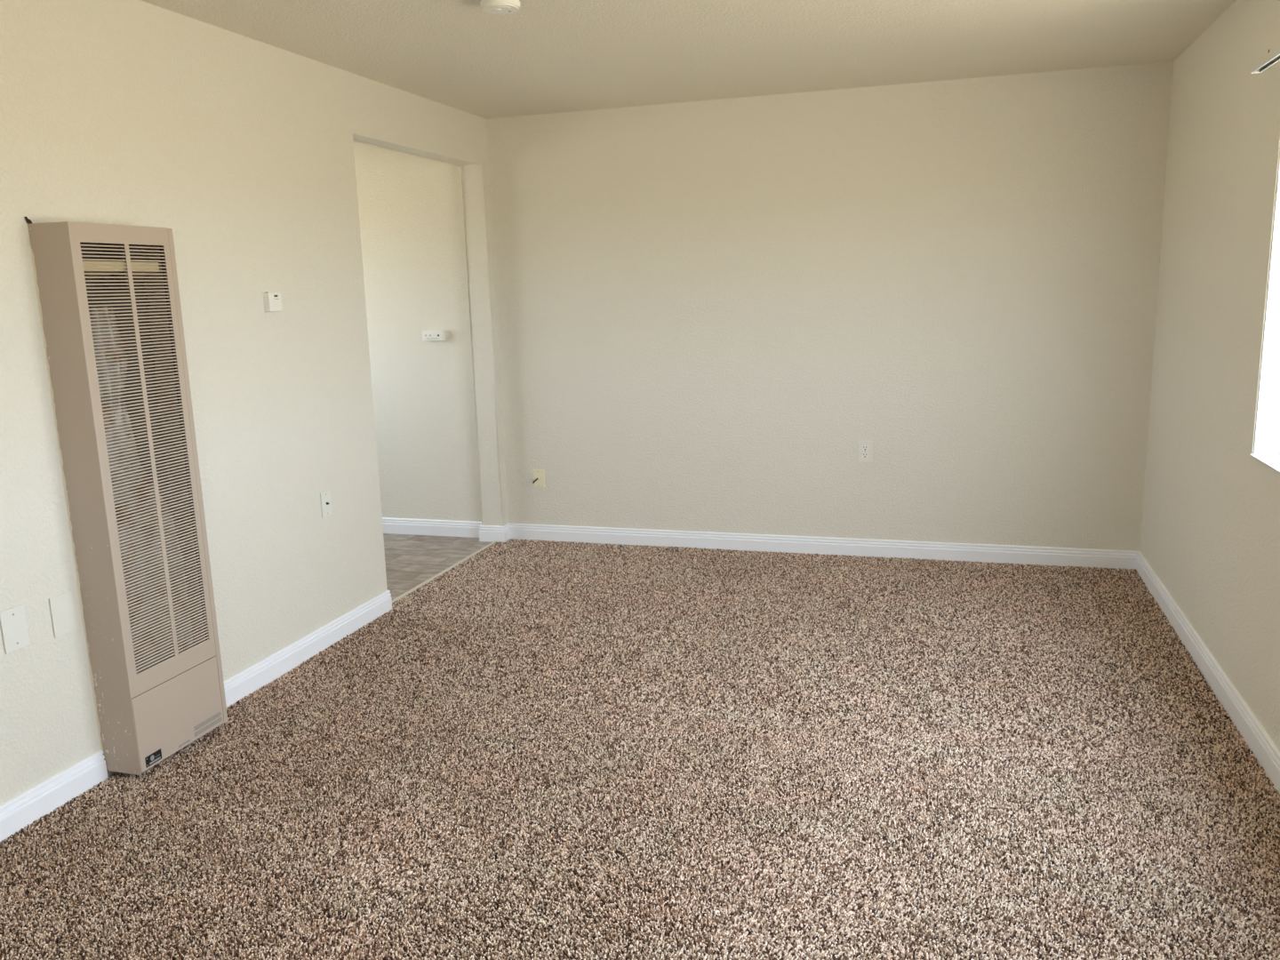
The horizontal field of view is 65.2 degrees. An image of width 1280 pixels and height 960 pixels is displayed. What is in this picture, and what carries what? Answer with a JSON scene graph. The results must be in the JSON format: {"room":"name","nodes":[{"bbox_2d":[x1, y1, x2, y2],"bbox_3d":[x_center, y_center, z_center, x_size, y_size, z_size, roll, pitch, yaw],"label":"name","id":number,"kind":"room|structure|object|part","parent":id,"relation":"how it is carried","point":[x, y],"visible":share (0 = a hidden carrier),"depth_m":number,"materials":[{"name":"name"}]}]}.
{"room":"empty living room","nodes":[
{"label":"empty living room","id":0,"kind":"room"},
{"bbox_2d":[0,0,508,805],"bbox_3d":[-1.859,-0.164,2.823,0.140,2.554,6.600,2,11,17],"label":"wall","id":1,"kind":"structure","parent":0,"point":[117,112],"depth_m":3.68,"materials":[{"name":"beige paint"}]},
{"bbox_2d":[0,604,29,654],"bbox_3d":[-1.788,0.425,2.860,0.007,0.124,0.078,2,11,17],"label":"blank plate","id":2,"kind":"object","parent":1,"relation":"attached to","point":[13,623],"visible":1,"depth_m":2.86,"materials":[{"name":"grey plastic"}]},
{"bbox_2d":[0,749,108,841],"bbox_3d":[-2.205,1.237,1.549,0.015,0.106,3.476,2,11,17],"label":"baseboard","id":3,"kind":"structure","parent":1,"relation":"attached to","point":[28,807],"depth_m":2.98,"materials":[{"name":"white paint"}]},
{"bbox_2d":[48,591,77,638],"bbox_3d":[-1.740,0.405,3.019,0.005,0.124,0.081,2,11,17],"label":"blank plate","id":4,"kind":"object","parent":1,"relation":"attached to","point":[62,610],"visible":1,"depth_m":3.02,"materials":[{"name":"grey plastic"}]},
{"bbox_2d":[24,216,227,775],"bbox_3d":[-1.604,0.050,3.191,0.147,1.710,0.417,2,11,17],"label":"wall heater","id":5,"kind":"object","parent":1,"relation":"attached to","point":[109,308],"visible":1,"depth_m":3.12,"materials":[{"name":"metal"}]},
{"bbox_3d":[-1.662,0.097,3.007,0.142,1.690,0.001,2,11,17],"label":"panel","id":6,"kind":"part","parent":5,"relation":"part of","materials":[{"name":"metal"}]},
{"bbox_2d":[146,753,160,766],"bbox_3d":[-1.551,0.888,3.192,0.001,0.027,0.057,2,11,17],"label":"print","id":7,"kind":"object","parent":5,"relation":"attached to","point":[152,759],"depth_m":3.19,"materials":[{"name":"black metal"}]},
{"bbox_3d":[-1.522,0.765,3.304,0.012,0.247,0.380,2,11,17],"label":"access door","id":8,"kind":"part","parent":5,"relation":"part of","materials":[{"name":"beige metal"}]},
{"bbox_3d":[-1.603,0.059,3.199,0.141,1.689,0.407,2,11,17],"label":"casing","id":9,"kind":"part","parent":5,"relation":"part of","materials":[{"name":"beige metal"}]},
{"bbox_2d":[194,717,221,736],"bbox_3d":[-1.479,0.846,3.430,0.001,0.013,0.134,2,11,17],"label":"print","id":10,"kind":"object","parent":5,"relation":"attached to","point":[212,723],"depth_m":3.42,"materials":[{"name":"grey"}]},
{"bbox_2d":[262,292,282,311],"bbox_3d":[-1.429,-0.694,3.897,0.029,0.076,0.080,2,11,17],"label":"thermostat","id":11,"kind":"object","parent":1,"relation":"attached to","point":[272,301],"visible":1,"depth_m":3.87,"materials":[{"name":"white plastic"}]},
{"bbox_3d":[-1.441,-0.693,3.901,0.005,0.074,0.080,2,11,17],"label":"plate","id":12,"kind":"part","parent":11,"relation":"part of","materials":[{"name":"white plastic"}]},
{"bbox_2d":[223,590,391,708],"bbox_3d":[-1.390,0.704,4.185,0.015,0.106,1.321,2,11,17],"label":"baseboard","id":13,"kind":"structure","parent":1,"relation":"attached to","point":[271,668],"depth_m":4.14,"materials":[{"name":"white paint"}]},
{"bbox_2d":[320,489,332,517],"bbox_3d":[-1.341,0.102,4.289,0.016,0.107,0.068,2,11,17],"label":"cable plate","id":14,"kind":"object","parent":1,"relation":"attached to","point":[325,497],"visible":1,"depth_m":4.29,"materials":[{"name":"grey plastic"}]},
{"bbox_2d":[392,541,496,603],"bbox_3d":[-1.060,0.498,5.438,0.028,0.013,1.298,2,11,17],"label":"trim","id":15,"kind":"structure","parent":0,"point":[454,565],"depth_m":5.39,"materials":[{"name":"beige metal"}]},
{"bbox_2d":[6,533,1278,959],"bbox_3d":[-1.040,1.069,2.820,5.498,0.128,6.600,2,11,17],"label":"floor","id":16,"kind":"structure","parent":0,"point":[411,560],"depth_m":5.70,"materials":[{"name":"plastic"}]},
{"bbox_2d":[0,538,1279,959],"bbox_3d":[0.095,0.897,3.174,3.536,0.026,5.207,2,11,17],"label":"carpet","id":17,"kind":"object","parent":16,"relation":"on","point":[585,621],"visible":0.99,"depth_m":3.00,"materials":[{"name":"brown carpet"}]},
{"bbox_2d":[140,0,1236,119],"bbox_3d":[-1.113,-1.454,2.332,5.778,0.120,6.880,2,11,17],"label":"ceiling","id":18,"kind":"structure","parent":0,"point":[545,56],"depth_m":4.01,"materials":[{"name":"beige paint"}]},
{"bbox_2d":[480,0,519,14],"bbox_3d":[-0.464,-1.582,3.325,0.134,0.041,0.134,2,11,17],"label":"smoke detector","id":19,"kind":"object","parent":18,"relation":"attached to","point":[489,6],"visible":1,"depth_m":3.30,"materials":[{"name":"white plastic"}]},
{"bbox_2d":[353,61,1173,551],"bbox_3d":[-0.098,-0.771,5.749,5.778,2.574,0.140,2,11,17],"label":"wall","id":20,"kind":"structure","parent":0,"point":[705,309],"depth_m":5.36,"materials":[{"name":"beige paint"}]},
{"bbox_2d":[421,329,445,341],"bbox_3d":[-1.242,-0.867,5.991,0.156,0.067,0.033,2,11,17],"label":"fire alarm","id":21,"kind":"object","parent":20,"relation":"attached to","point":[428,335],"visible":1,"depth_m":5.97,"materials":[{"name":"white plastic"}]},
{"bbox_2d":[532,469,544,487],"bbox_3d":[-0.613,-0.005,5.953,0.072,0.106,0.067,2,11,17],"label":"cable jack","id":22,"kind":"object","parent":20,"relation":"attached to","point":[539,477],"visible":1,"depth_m":5.98,"materials":[{"name":"beige plastic"}]},
{"bbox_2d":[382,517,1140,569],"bbox_3d":[-0.100,0.344,5.852,5.498,0.106,0.092,2,11,17],"label":"baseboard","id":23,"kind":"structure","parent":20,"relation":"attached to","point":[1044,556],"depth_m":5.62,"materials":[{"name":"white paint"}]},
{"bbox_2d":[857,440,872,462],"bbox_3d":[1.213,-0.153,5.389,0.075,0.115,0.010,2,11,17],"label":"power outlet","id":24,"kind":"object","parent":20,"relation":"attached to","point":[864,447],"visible":1,"depth_m":5.39,"materials":[{"name":"grey plastic"}]},
{"bbox_2d":[862,452,868,457],"bbox_3d":[1.213,-0.133,5.390,0.034,0.029,0.003,2,11,17],"label":"receptacle","id":25,"kind":"object","parent":24,"relation":"attached to","point":[864,454],"depth_m":5.39,"materials":[{"name":"grey plastic"}]},
{"bbox_2d":[862,445,868,450],"bbox_3d":[1.212,-0.172,5.383,0.034,0.029,0.003,2,11,17],"label":"receptacle","id":26,"kind":"object","parent":24,"relation":"attached to","point":[864,447],"depth_m":5.38,"materials":[{"name":"grey plastic"}]},
{"bbox_2d":[1139,0,1279,751],"bbox_3d":[1.622,-0.062,1.769,0.140,2.554,6.600,2,11,17],"label":"wall","id":27,"kind":"structure","parent":0,"point":[1211,524],"depth_m":3.70,"materials":[{"name":"beige paint"}]},
{"bbox_2d":[1136,552,1279,793],"bbox_3d":[1.577,1.040,1.997,0.015,0.106,6.584,2,11,17],"label":"baseboard","id":28,"kind":"structure","parent":27,"relation":"attached to","point":[1258,740],"depth_m":3.56,"materials":[{"name":"white paint"}]},
{"bbox_2d":[1249,454,1279,472],"bbox_3d":[1.632,0.186,1.941,0.090,0.005,2.833,2,11,17],"label":"window sill","id":29,"kind":"structure","parent":27,"relation":"attached to","point":[1272,460],"depth_m":3.17,"materials":[{"name":"white paint"}]},
{"bbox_2d":[1250,50,1279,73],"bbox_3d":[1.599,-1.064,1.975,0.081,0.046,2.454,2,11,17],"label":"blind headrail","id":30,"kind":"object","parent":27,"relation":"attached to","point":[1274,59],"visible":1,"depth_m":3.02,"materials":[{"name":"silver metal"}]},
{"bbox_2d":[1253,162,1279,454],"bbox_3d":[1.621,-0.381,1.830,0.078,1.151,2.835,2,11,17],"label":"window","id":31,"kind":"structure","parent":27,"relation":"in","point":[1268,424],"depth_m":3.22,"materials":[{"name":"white glass"}]}
]}

